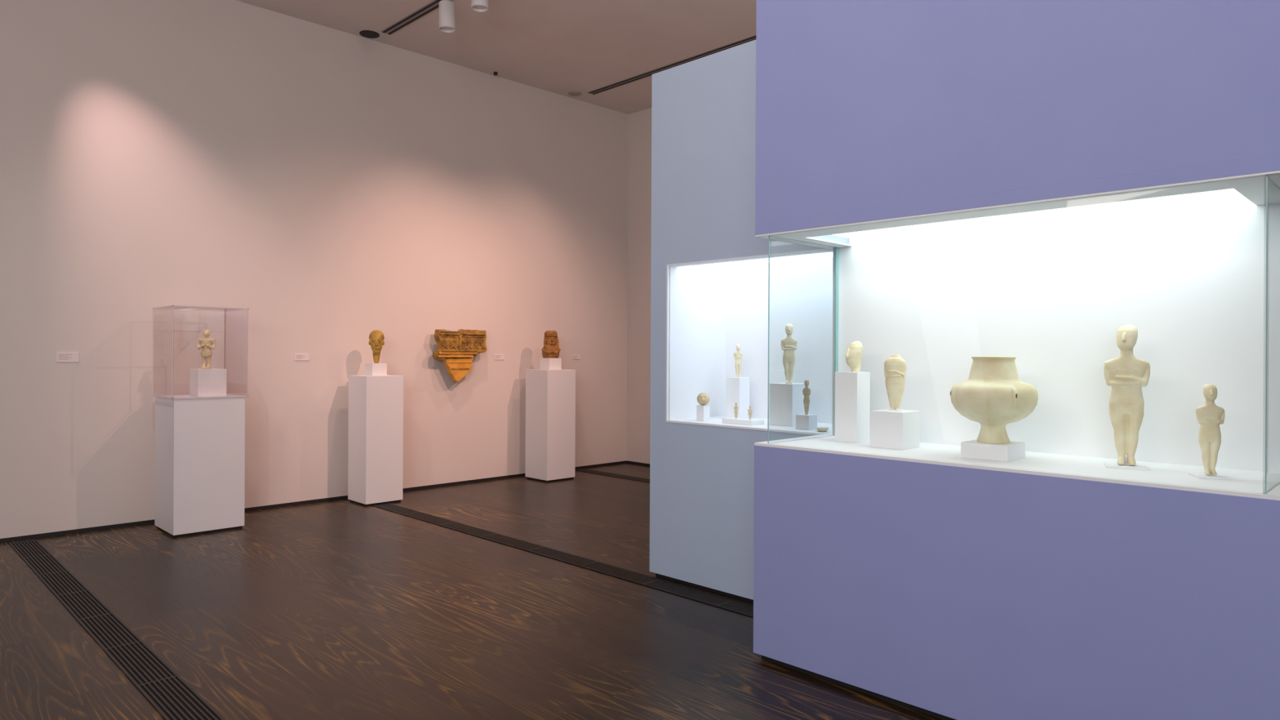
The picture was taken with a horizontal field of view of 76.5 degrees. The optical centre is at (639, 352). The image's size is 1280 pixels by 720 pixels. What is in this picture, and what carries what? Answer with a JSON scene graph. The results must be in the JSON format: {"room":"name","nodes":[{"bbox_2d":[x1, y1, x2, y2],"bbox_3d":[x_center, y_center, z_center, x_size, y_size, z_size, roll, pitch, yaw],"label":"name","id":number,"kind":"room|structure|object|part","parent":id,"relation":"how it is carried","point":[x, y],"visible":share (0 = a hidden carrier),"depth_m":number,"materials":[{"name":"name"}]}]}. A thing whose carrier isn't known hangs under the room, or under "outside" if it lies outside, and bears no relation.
{"room":"museum","nodes":[
{"label":"museum","id":0,"kind":"room"},
{"bbox_2d":[0,0,628,538],"bbox_3d":[-4.212,-0.891,7.139,11.450,4.940,0.120,0,0,-45],"label":"wall","id":1,"kind":"structure","parent":0,"point":[335,188],"depth_m":7.74,"materials":[{"name":"paint"}]},
{"bbox_2d":[56,352,79,362],"bbox_3d":[-4.659,0.037,6.612,0.155,0.080,0.007,0,0,-45],"label":"wall label","id":2,"kind":"object","parent":1,"relation":"attached to","point":[60,357],"visible":1,"depth_m":6.61,"materials":[{"name":"white paper"}]},
{"bbox_2d":[294,353,309,360],"bbox_3d":[-3.308,0.044,7.949,0.140,0.065,0.007,0,0,-45],"label":"wall label","id":3,"kind":"object","parent":1,"relation":"attached to","point":[298,357],"visible":1,"depth_m":7.95,"materials":[{"name":"white paper"}]},
{"bbox_2d":[0,460,626,542],"bbox_3d":[-4.181,1.465,7.088,11.238,0.030,0.012,0,0,-45],"label":"baseboard","id":4,"kind":"structure","parent":1,"relation":"attached to","point":[148,522],"depth_m":7.76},
{"bbox_2d":[432,328,486,382],"bbox_3d":[-2.025,0.032,9.084,0.657,0.586,0.198,0,0,-45],"label":"fragment","id":5,"kind":"object","parent":1,"relation":"attached to","point":[457,350],"visible":1,"depth_m":9.00,"materials":[{"name":"stone"}]},
{"bbox_3d":[-2.092,-0.228,8.925,0.230,0.018,0.028,0,0,-45],"label":"moulding","id":6,"kind":"part","parent":5,"relation":"part of","materials":[{"name":"brown stone"}]},
{"bbox_3d":[-2.088,-0.205,8.921,0.250,0.018,0.038,0,0,-45],"label":"moulding","id":7,"kind":"part","parent":5,"relation":"part of","materials":[{"name":"stone"}]},
{"bbox_3d":[-2.037,0.042,8.975,0.440,0.018,0.036,0,0,-45],"label":"moulding","id":8,"kind":"part","parent":5,"relation":"part of","materials":[{"name":"brown stone"}]},
{"bbox_3d":[-2.018,0.005,8.998,0.480,0.018,0.030,0,0,-45],"label":"moulding","id":9,"kind":"part","parent":5,"relation":"part of","materials":[{"name":"brown stone"}]},
{"bbox_3d":[-2.002,-0.088,9.062,0.657,0.345,0.080,0,0,-45],"label":"frieze panel","id":10,"kind":"part","parent":5,"relation":"part of","materials":[{"name":"stone"}]},
{"bbox_3d":[-2.001,-0.020,9.010,0.440,0.018,0.036,0,0,-45],"label":"moulding","id":11,"kind":"part","parent":5,"relation":"part of","materials":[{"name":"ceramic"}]},
{"bbox_3d":[-1.999,0.105,9.029,0.290,0.018,0.013,0,0,-45],"label":"moulding","id":12,"kind":"part","parent":5,"relation":"part of","materials":[{"name":"brown stone"}]},
{"bbox_3d":[-1.995,0.180,9.035,0.235,0.018,0.011,0,0,-45],"label":"moulding","id":13,"kind":"part","parent":5,"relation":"part of","materials":[{"name":"stone"}]},
{"bbox_3d":[-1.868,-0.209,9.139,0.290,0.018,0.038,0,0,-45],"label":"moulding","id":14,"kind":"part","parent":5,"relation":"part of","materials":[{"name":"stone"}]},
{"bbox_2d":[493,354,504,359],"bbox_3d":[-1.659,0.052,9.581,0.140,0.065,0.007,0,0,-45],"label":"wall label","id":15,"kind":"object","parent":1,"relation":"attached to","point":[496,357],"visible":1,"depth_m":9.58,"materials":[{"name":"white paper"}]},
{"bbox_2d":[573,354,580,359],"bbox_3d":[-0.813,0.056,10.418,0.120,0.060,0.007,0,0,-45],"label":"wall label","id":16,"kind":"object","parent":1,"relation":"attached to","point":[575,356],"visible":1,"depth_m":10.41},
{"bbox_2d":[0,462,943,719],"bbox_3d":[-0.109,1.550,2.981,11.250,0.100,11.580,0,0,-45],"label":"floor","id":17,"kind":"structure","parent":0,"point":[344,609],"depth_m":4.45,"materials":[{"name":"brown wood"}]},
{"bbox_2d":[8,538,225,719],"bbox_3d":[-0.886,1.492,2.366,0.171,0.006,11.200,0,0,-45],"label":"grate","id":18,"kind":"object","parent":17,"relation":"on","point":[174,699],"visible":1,"depth_m":4.13,"materials":[{"name":"metal"}]},
{"bbox_2d":[154,368,244,537],"bbox_3d":[-3.723,0.809,6.871,0.540,1.345,0.540,0,0,-45],"label":"pedestal","id":19,"kind":"object","parent":17,"relation":"on","point":[200,442],"visible":0.93,"depth_m":6.68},
{"bbox_2d":[151,305,248,398],"bbox_3d":[-3.719,-0.006,6.871,0.576,0.742,0.576,0,0,-45],"label":"acrylic vitrine","id":20,"kind":"object","parent":19,"relation":"on","point":[172,308],"visible":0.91,"depth_m":6.84,"materials":[{"name":"clear plastic"}]},
{"bbox_2d":[196,329,216,368],"bbox_3d":[-3.653,-0.028,6.843,0.148,0.330,0.082,0,0,-15],"label":"statuette","id":21,"kind":"object","parent":19,"relation":"on","point":[206,342],"visible":1,"depth_m":6.83,"materials":[{"name":"beige stone"}]},
{"bbox_2d":[347,363,403,506],"bbox_3d":[-2.641,0.797,8.117,0.390,1.380,0.390,0,0,-45],"label":"pedestal","id":22,"kind":"object","parent":17,"relation":"on","point":[375,397],"visible":1,"depth_m":7.98,"materials":[{"name":"white paint"}]},
{"bbox_2d":[368,329,384,363],"bbox_3d":[-2.630,-0.059,8.111,0.150,0.332,0.175,0,0,-20],"label":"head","id":23,"kind":"object","parent":22,"relation":"on","point":[376,338],"visible":0.98,"depth_m":8.07},
{"bbox_2d":[524,358,575,482],"bbox_3d":[-1.063,0.780,9.644,0.420,1.430,0.420,0,0,-45],"label":"pedestal","id":24,"kind":"object","parent":17,"relation":"on","point":[550,389],"visible":0.95,"depth_m":9.49,"materials":[{"name":"white paint"}]},
{"bbox_2d":[542,330,560,358],"bbox_3d":[-1.057,-0.098,9.637,0.227,0.325,0.167,0,0,-20],"label":"bust","id":25,"kind":"object","parent":24,"relation":"on","point":[551,349],"visible":1,"depth_m":9.58,"materials":[{"name":"brown stone"}]},
{"bbox_2d":[371,502,753,617],"bbox_3d":[-0.961,1.492,6.351,0.171,0.006,5.430,0,0,-45],"label":"grate","id":26,"kind":"object","parent":17,"relation":"on","point":[710,598],"visible":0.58,"depth_m":5.74,"materials":[{"name":"metal"}]},
{"bbox_2d":[575,468,649,482],"bbox_3d":[3.173,1.512,6.383,0.171,0.006,11.200,0,0,-45],"label":"grate","id":27,"kind":"object","parent":17,"relation":"on","point":[636,478],"visible":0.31,"depth_m":9.87,"materials":[{"name":"metal"}]},
{"bbox_2d":[649,40,832,603],"bbox_3d":[1.407,-0.178,4.718,0.864,3.370,2.930,0,0,-45],"label":"display case","id":28,"kind":"object","parent":17,"relation":"on","point":[709,266],"visible":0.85,"depth_m":5.25,"materials":[{"name":"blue paint"}]},
{"bbox_2d":[697,392,709,404],"bbox_3d":[0.415,0.304,5.337,0.079,0.084,0.079,0,0,-40],"label":"fragment","id":29,"kind":"object","parent":28,"relation":"on","point":[703,398],"visible":1,"depth_m":5.31,"materials":[{"name":"stone"}]},
{"bbox_2d":[733,402,737,418],"bbox_3d":[0.608,0.367,5.140,0.028,0.100,0.014,0,0,5],"label":"figurine","id":30,"kind":"object","parent":28,"relation":"on","point":[735,408],"visible":1,"depth_m":5.14,"materials":[{"name":"stone"}]},
{"bbox_2d":[733,344,742,377],"bbox_3d":[0.665,0.055,5.496,0.062,0.225,0.031,0,0,5],"label":"figurine","id":31,"kind":"object","parent":28,"relation":"on","point":[738,356],"visible":1,"depth_m":5.49,"materials":[{"name":"stone"}]},
{"bbox_2d":[747,405,752,419],"bbox_3d":[0.686,0.375,5.062,0.030,0.085,0.012,0,0,5],"label":"figurine","id":32,"kind":"object","parent":28,"relation":"on","point":[749,411],"visible":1,"depth_m":5.06,"materials":[{"name":"stone"}]},
{"bbox_3d":[1.106,-0.612,4.906,0.510,0.015,1.922,0,0,-45],"label":"lamp panel","id":33,"kind":"part","parent":28,"relation":"part of","materials":[{"name":"white plastic"}]},
{"bbox_3d":[1.292,-0.081,5.099,0.030,1.086,1.932,0,0,-45],"label":"panel","id":34,"kind":"part","parent":28,"relation":"part of","materials":[{"name":"clear glass"}]},
{"bbox_2d":[780,324,797,383],"bbox_3d":[0.924,0.005,5.033,0.102,0.370,0.050,0,0,10],"label":"figurine","id":35,"kind":"object","parent":28,"relation":"on","point":[788,344],"visible":1,"depth_m":5.02,"materials":[{"name":"stone"}]},
{"bbox_2d":[802,379,810,414],"bbox_3d":[0.978,0.261,4.766,0.047,0.205,0.028,0,0,15],"label":"figurine","id":36,"kind":"object","parent":28,"relation":"on","point":[806,391],"visible":1,"depth_m":4.76,"materials":[{"name":"stone"}]},
{"bbox_2d":[816,426,828,431],"bbox_3d":[1.040,0.438,4.633,0.072,0.023,0.108,0,0,15],"label":"bowl","id":37,"kind":"object","parent":28,"relation":"on","point":[819,428],"visible":1,"depth_m":4.60,"materials":[{"name":"beige stone"}]},
{"bbox_2d":[753,0,1279,719],"bbox_3d":[1.536,-0.177,3.489,0.679,3.370,2.080,0,0,-45],"label":"display case","id":38,"kind":"object","parent":17,"relation":"on","point":[1033,182],"visible":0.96,"depth_m":3.26,"materials":[{"name":"purple paint"}]},
{"bbox_2d":[844,341,862,372],"bbox_3d":[1.068,0.019,4.069,0.099,0.156,0.074,0,0,-25],"label":"fragment","id":39,"kind":"object","parent":38,"relation":"on","point":[853,355],"visible":1,"depth_m":4.05,"materials":[{"name":"stone"}]},
{"bbox_2d":[884,355,906,411],"bbox_3d":[1.203,0.142,3.829,0.101,0.264,0.070,0,0,27],"label":"fragment","id":40,"kind":"object","parent":38,"relation":"on","point":[895,366],"visible":1,"depth_m":3.80,"materials":[{"name":"stone"}]},
{"bbox_3d":[1.202,0.271,3.830,0.070,0.005,0.060,0,0,27],"label":"mount plate","id":41,"kind":"part","parent":40,"relation":"part of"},
{"bbox_2d":[950,355,1038,444],"bbox_3d":[1.506,0.198,3.461,0.344,0.366,0.344,0,0,-45],"label":"vase","id":42,"kind":"object","parent":38,"relation":"on","point":[993,396],"visible":1,"depth_m":3.37,"materials":[{"name":"beige stone"}]},
{"bbox_3d":[1.572,-0.616,3.544,0.464,0.012,1.770,0,0,-45],"label":"lamp panel","id":43,"kind":"part","parent":38,"relation":"part of","materials":[{"name":"white plastic"}]},
{"bbox_3d":[1.777,-0.086,3.700,0.040,1.070,2.040,0,0,-45],"label":"panel","id":44,"kind":"part","parent":38,"relation":"part of","materials":[{"name":"clear glass"}]},
{"bbox_2d":[1103,324,1150,470],"bbox_3d":[1.915,0.169,3.197,0.158,0.560,0.146,0,0,27],"label":"figurine","id":45,"kind":"object","parent":38,"relation":"on","point":[1126,374],"visible":1,"depth_m":3.18,"materials":[{"name":"stone"}]},
{"bbox_3d":[1.913,0.445,3.197,0.146,0.008,0.146,0,0,27],"label":"plate","id":46,"kind":"part","parent":45,"relation":"part of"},
{"bbox_2d":[1188,383,1231,479],"bbox_3d":[2.057,0.282,2.932,0.101,0.337,0.101,0,0,17],"label":"figurine","id":47,"kind":"object","parent":38,"relation":"on","point":[1209,415],"visible":1,"depth_m":2.92,"materials":[{"name":"stone"}]},
{"bbox_3d":[2.056,0.446,2.932,0.101,0.008,0.101,0,0,17],"label":"plate","id":48,"kind":"part","parent":47,"relation":"part of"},
{"bbox_2d":[235,0,756,114],"bbox_3d":[-0.085,-3.291,2.981,11.250,0.100,11.580,0,0,-45],"label":"ceiling","id":49,"kind":"structure","parent":0,"point":[557,46],"depth_m":8.24,"materials":[{"name":"paint"}]},
{"bbox_2d":[359,30,379,38],"bbox_3d":[-2.762,-3.250,8.295,0.196,0.008,0.196,0,0,-45],"label":"recessed light","id":50,"kind":"object","parent":49,"relation":"in","point":[366,33],"depth_m":8.28,"materials":[{"name":"black metal"}]},
{"bbox_2d":[380,0,451,35],"bbox_3d":[1.002,-3.229,4.634,0.110,0.012,10.200,0,0,-45],"label":"track","id":51,"kind":"object","parent":49,"relation":"in","point":[434,4],"depth_m":7.86,"materials":[{"name":"black metal"}]},
{"bbox_2d":[438,0,455,32],"bbox_3d":[-1.763,-3.095,7.427,0.148,0.283,0.148,0,0,-45],"label":"track light","id":52,"kind":"object","parent":49,"relation":"attached to","point":[446,7],"depth_m":7.37,"materials":[{"name":"white metal"}]},
{"bbox_2d":[471,0,488,12],"bbox_3d":[-1.390,-3.111,7.050,0.148,0.248,0.148,0,0,-45],"label":"track light","id":53,"kind":"object","parent":49,"relation":"attached to","point":[480,6],"depth_m":7.03,"materials":[{"name":"white metal"}]},
{"bbox_2d":[587,34,755,94],"bbox_3d":[2.956,-3.220,6.540,0.110,0.012,10.160,0,0,-45],"label":"track","id":54,"kind":"object","parent":49,"relation":"in","point":[753,37],"depth_m":9.14,"materials":[{"name":"black metal"}]},
{"bbox_2d":[568,90,581,96],"bbox_3d":[-0.815,-3.237,10.151,0.170,0.015,0.170,0,0,-45],"label":"ceiling speaker","id":55,"kind":"object","parent":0,"point":[574,93],"depth_m":10.12},
{"bbox_2d":[626,107,651,463],"bbox_3d":[3.944,-0.851,6.980,0.120,4.940,11.580,0,0,-45],"label":"wall","id":56,"kind":"structure","parent":0,"point":[639,138],"depth_m":10.89,"materials":[{"name":"paint"}]},
{"bbox_2d":[626,460,649,466],"bbox_3d":[3.890,1.504,6.929,0.012,0.030,11.568,0,0,-45],"label":"baseboard","id":57,"kind":"structure","parent":56,"relation":"attached to","point":[628,462],"depth_m":10.88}
]}

